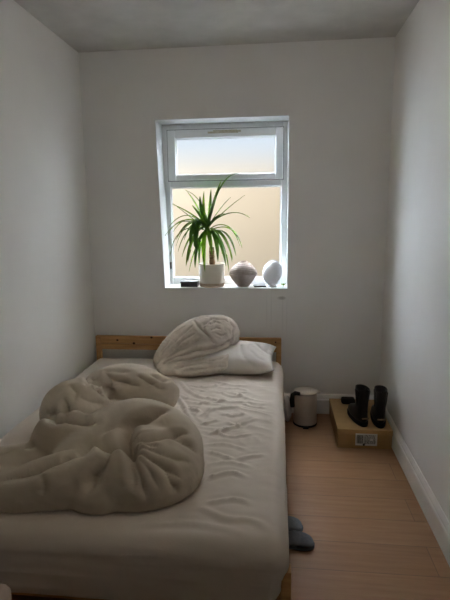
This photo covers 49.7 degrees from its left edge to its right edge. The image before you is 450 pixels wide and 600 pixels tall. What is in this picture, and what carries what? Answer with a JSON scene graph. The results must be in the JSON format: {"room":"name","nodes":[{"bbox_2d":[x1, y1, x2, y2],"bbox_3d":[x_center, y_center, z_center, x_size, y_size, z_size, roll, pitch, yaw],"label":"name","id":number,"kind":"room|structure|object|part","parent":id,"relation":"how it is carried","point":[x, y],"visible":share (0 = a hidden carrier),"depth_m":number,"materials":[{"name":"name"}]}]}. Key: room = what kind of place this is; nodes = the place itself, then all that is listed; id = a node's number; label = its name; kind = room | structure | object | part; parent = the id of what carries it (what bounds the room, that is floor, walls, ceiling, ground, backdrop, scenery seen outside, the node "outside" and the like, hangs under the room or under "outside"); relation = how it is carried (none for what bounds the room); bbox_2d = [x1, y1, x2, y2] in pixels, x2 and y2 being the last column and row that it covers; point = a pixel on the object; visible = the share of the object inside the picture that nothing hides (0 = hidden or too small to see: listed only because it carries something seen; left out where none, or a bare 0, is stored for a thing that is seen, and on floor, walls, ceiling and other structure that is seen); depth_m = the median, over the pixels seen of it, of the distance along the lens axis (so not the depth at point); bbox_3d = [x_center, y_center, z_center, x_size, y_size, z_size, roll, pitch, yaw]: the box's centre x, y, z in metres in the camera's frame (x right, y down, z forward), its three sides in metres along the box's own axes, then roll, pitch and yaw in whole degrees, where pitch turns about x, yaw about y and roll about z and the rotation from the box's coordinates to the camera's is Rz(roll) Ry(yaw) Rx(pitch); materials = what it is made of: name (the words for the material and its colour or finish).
{"room":"bedroom","nodes":[
{"label":"bedroom","id":0,"kind":"room"},
{"bbox_2d":[0,0,96,438],"bbox_3d":[-1.431,-0.060,1.474,0.300,2.671,5.200,0,10,6],"label":"wall","id":1,"kind":"structure","parent":0,"point":[47,328],"depth_m":2.92,"materials":[{"name":"paint"}]},
{"bbox_2d":[14,0,418,52],"bbox_3d":[-0.204,-1.440,1.096,2.800,0.150,5.200,0,10,6],"label":"ceiling","id":2,"kind":"structure","parent":0,"point":[84,25],"depth_m":2.94,"materials":[{"name":"paint"}]},
{"bbox_2d":[11,413,449,599],"bbox_3d":[-0.172,1.314,1.579,2.800,0.100,5.200,0,10,6],"label":"floor","id":3,"kind":"structure","parent":0,"point":[370,532],"depth_m":2.38,"materials":[{"name":"brown wood"}]},
{"bbox_2d":[0,584,11,599],"bbox_3d":[-0.725,1.062,1.237,0.258,0.526,0.346,0,10,6],"label":"pouffe","id":4,"kind":"object","parent":3,"relation":"on","point":[5,591],"visible":1,"depth_m":1.32,"materials":[{"name":"beige fabric"}]},
{"bbox_2d":[0,335,290,599],"bbox_3d":[-0.396,0.760,2.709,1.464,0.606,2.153,0,10,6],"label":"bed","id":5,"kind":"object","parent":3,"relation":"on","point":[228,539],"visible":0.54,"depth_m":1.69,"materials":[{"name":"white fabric"}]},
{"bbox_3d":[-0.977,0.572,3.818,0.038,0.606,0.040,0,10,6],"label":"post","id":6,"kind":"part","parent":5,"relation":"part of","materials":[{"name":"brown wood"}]},
{"bbox_2d":[0,363,204,514],"bbox_3d":[-0.567,0.538,2.324,1.038,0.267,1.233,0,10,6],"label":"duvet","id":7,"kind":"object","parent":5,"relation":"on","point":[113,439],"visible":1,"depth_m":1.93,"materials":[{"name":"beige fabric"}]},
{"bbox_3d":[-0.497,1.093,1.831,1.367,0.075,0.022,0,10,6],"label":"rail","id":8,"kind":"part","parent":5,"relation":"part of","materials":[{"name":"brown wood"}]},
{"bbox_3d":[-0.289,0.308,3.701,1.367,0.061,0.024,0,10,6],"label":"headboard","id":9,"kind":"part","parent":5,"relation":"part of","materials":[{"name":"brown wood"}]},
{"bbox_3d":[-0.288,0.364,3.711,1.367,0.044,0.020,0,10,6],"label":"headboard rail","id":10,"kind":"part","parent":5,"relation":"part of","materials":[{"name":"brown wood"}]},
{"bbox_2d":[153,315,239,376],"bbox_3d":[-0.206,0.299,3.393,0.616,0.361,0.483,0,10,6],"label":"pillow","id":11,"kind":"object","parent":5,"relation":"on","point":[200,336],"visible":0.99,"depth_m":3.31,"materials":[{"name":"white fabric"}]},
{"bbox_2d":[187,340,275,374],"bbox_3d":[0.022,0.388,3.406,0.672,0.171,0.438,0,10,6],"label":"pillow","id":12,"kind":"object","parent":5,"relation":"on","point":[245,357],"visible":0.59,"depth_m":3.24,"materials":[{"name":"white fabric"}]},
{"bbox_3d":[0.404,0.582,3.669,0.038,0.606,0.040,0,10,6],"label":"post","id":13,"kind":"part","parent":5,"relation":"part of","materials":[{"name":"brown wood"}]},
{"bbox_3d":[0.208,1.070,1.667,0.034,0.340,0.050,0,10,6],"label":"leg","id":14,"kind":"part","parent":5,"relation":"part of","materials":[{"name":"brown wood"}]},
{"bbox_2d":[284,396,291,421],"bbox_3d":[0.461,0.800,3.584,0.064,0.202,0.103,0,10,6],"label":"plastic bag","id":15,"kind":"object","parent":3,"relation":"on","point":[287,409],"visible":0.85,"depth_m":3.55,"materials":[{"name":"white plastic"}]},
{"bbox_2d":[288,516,302,531],"bbox_3d":[0.252,1.090,2.376,0.258,0.056,0.098,0,10,3],"label":"slipper","id":16,"kind":"object","parent":3,"relation":"on","point":[294,523],"visible":0.28,"depth_m":2.35,"materials":[{"name":"fabric"}]},
{"bbox_2d":[288,530,314,550],"bbox_3d":[0.287,1.109,2.266,0.258,0.056,0.098,1,10,12],"label":"slipper","id":17,"kind":"object","parent":3,"relation":"on","point":[298,540],"visible":0.54,"depth_m":2.22,"materials":[{"name":"fabric"}]},
{"bbox_2d":[290,386,320,428],"bbox_3d":[0.588,0.772,3.526,0.198,0.276,0.206,4,11,27],"label":"kettle","id":18,"kind":"object","parent":3,"relation":"on","point":[303,399],"visible":1,"depth_m":3.48,"materials":[{"name":"metal"}]},
{"bbox_3d":[0.498,0.708,3.470,0.080,0.128,0.043,6,12,32],"label":"handle","id":19,"kind":"part","parent":18,"relation":"part of","materials":[{"name":"black plastic"}]},
{"bbox_3d":[0.584,0.655,3.524,0.176,0.026,0.176,0,10,6],"label":"lid","id":20,"kind":"part","parent":18,"relation":"part of","materials":[{"name":"ceramic"}]},
{"bbox_2d":[329,398,392,448],"bbox_3d":[0.939,0.860,3.425,0.351,0.130,0.543,0,10,6],"label":"cardboard box","id":21,"kind":"object","parent":3,"relation":"on","point":[348,434],"visible":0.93,"depth_m":3.18,"materials":[{"name":"cardboard"}]},
{"bbox_2d":[341,396,354,403],"bbox_3d":[0.910,0.743,3.596,0.100,0.042,0.070,0,10,6],"label":"pouch","id":22,"kind":"object","parent":21,"relation":"on","point":[345,400],"visible":0.92,"depth_m":3.57,"materials":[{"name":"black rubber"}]},
{"bbox_2d":[347,384,369,426],"bbox_3d":[0.902,0.679,3.290,0.092,0.275,0.289,-2,10,-6],"label":"boot","id":23,"kind":"object","parent":21,"relation":"on","point":[357,411],"visible":1,"depth_m":3.19,"materials":[{"name":"black leather"}]},
{"bbox_3d":[0.873,0.649,3.213,0.010,0.110,0.060,-2,10,-6],"label":"elastic panel","id":24,"kind":"part","parent":23,"relation":"part of","materials":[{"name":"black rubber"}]},
{"bbox_2d":[364,435,375,443],"bbox_3d":[0.942,0.908,3.157,0.072,0.059,0.001,0,10,6],"label":"print","id":25,"kind":"object","parent":21,"relation":"attached to","point":[368,439],"depth_m":3.16},
{"bbox_2d":[370,385,387,428],"bbox_3d":[1.034,0.681,3.269,0.092,0.275,0.289,1,10,9],"label":"boot","id":26,"kind":"object","parent":21,"relation":"on","point":[377,412],"visible":1,"depth_m":3.17,"materials":[{"name":"black leather"}]},
{"bbox_2d":[78,37,394,394],"bbox_3d":[0.074,-0.474,3.738,2.200,2.671,0.300,0,10,6],"label":"wall","id":27,"kind":"structure","parent":0,"point":[337,95],"depth_m":3.52,"materials":[{"name":"paint"}]},
{"bbox_2d":[155,115,289,287],"bbox_3d":[-0.006,-0.715,3.689,0.965,1.231,0.271,0,10,6],"label":"trim","id":28,"kind":"structure","parent":27,"relation":"attached to","point":[158,122],"depth_m":3.62,"materials":[{"name":"paint"}]},
{"bbox_2d":[162,121,287,289],"bbox_3d":[-0.003,-0.710,3.688,0.958,1.231,0.274,0,10,6],"label":"window","id":29,"kind":"structure","parent":27,"relation":"in","point":[197,157],"depth_m":3.75,"materials":[{"name":"white plastic"}]},
{"bbox_2d":[180,280,199,286],"bbox_3d":[-0.271,-0.129,3.776,0.136,0.042,0.104,0,10,6],"label":"case","id":30,"kind":"object","parent":29,"relation":"on","point":[184,283],"visible":1,"depth_m":3.73,"materials":[{"name":"plastic"}]},
{"bbox_3d":[-0.271,-0.144,3.773,0.136,0.012,0.104,0,10,6],"label":"lid","id":31,"kind":"part","parent":30,"relation":"part of","materials":[{"name":"plastic"}]},
{"bbox_2d":[166,174,249,287],"bbox_3d":[-0.128,-0.516,3.666,0.642,0.839,0.260,0,10,6],"label":"potted plant","id":32,"kind":"object","parent":29,"relation":"on","point":[211,273],"visible":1,"depth_m":3.65,"materials":[{"name":"green plant"}]},
{"bbox_3d":[-0.100,-0.196,3.750,0.200,0.174,0.200,0,10,6],"label":"pot","id":33,"kind":"part","parent":32,"relation":"part of","materials":[{"name":"white ceramic"}]},
{"bbox_3d":[0.001,-1.105,3.699,0.878,0.372,0.065,0,10,6],"label":"sash","id":34,"kind":"part","parent":29,"relation":"part of","materials":[{"name":"white plastic"}]},
{"bbox_3d":[0.014,-0.105,3.767,0.934,0.010,0.224,0,10,6],"label":"sill","id":35,"kind":"part","parent":29,"relation":"part of","materials":[{"name":"paint"}]},
{"bbox_3d":[0.005,-1.098,3.714,0.778,0.286,0.006,0,10,6],"label":"pane","id":36,"kind":"part","parent":29,"relation":"part of","materials":[{"name":"clear glass"}]},
{"bbox_3d":[0.010,-0.529,3.825,0.868,0.722,0.006,0,10,6],"label":"pane","id":37,"kind":"part","parent":29,"relation":"part of","materials":[{"name":"clear glass"}]},
{"bbox_2d":[229,261,256,286],"bbox_3d":[0.139,-0.201,3.723,0.216,0.193,0.216,-5,11,-21],"label":"vase","id":38,"kind":"object","parent":29,"relation":"on","point":[243,273],"visible":1,"depth_m":3.65,"materials":[{"name":"ceramic"}]},
{"bbox_2d":[253,284,265,286],"bbox_3d":[0.265,-0.108,3.711,0.090,0.011,0.080,-1,10,-2],"label":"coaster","id":39,"kind":"object","parent":29,"relation":"on","point":[255,285],"visible":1,"depth_m":3.69,"materials":[{"name":"stone"}]},
{"bbox_2d":[262,260,282,286],"bbox_3d":[0.362,-0.205,3.703,0.173,0.201,0.090,7,13,37],"label":"ornament","id":40,"kind":"object","parent":29,"relation":"on","point":[272,270],"visible":1,"depth_m":3.67,"materials":[{"name":"white ceramic"}]},
{"bbox_2d":[284,393,373,413],"bbox_3d":[0.072,0.793,3.800,2.164,0.154,0.018,0,10,6],"label":"baseboard","id":41,"kind":"structure","parent":27,"relation":"attached to","point":[322,399],"depth_m":3.72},
{"bbox_2d":[380,0,449,521],"bbox_3d":[1.055,-0.042,1.205,0.300,2.671,5.200,0,10,6],"label":"wall","id":42,"kind":"structure","parent":0,"point":[415,343],"depth_m":2.61,"materials":[{"name":"paint"}]},
{"bbox_2d":[385,409,449,565],"bbox_3d":[0.911,1.197,1.439,0.018,0.154,4.600,0,10,6],"label":"baseboard","id":43,"kind":"structure","parent":42,"relation":"attached to","point":[432,510],"depth_m":2.51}
]}

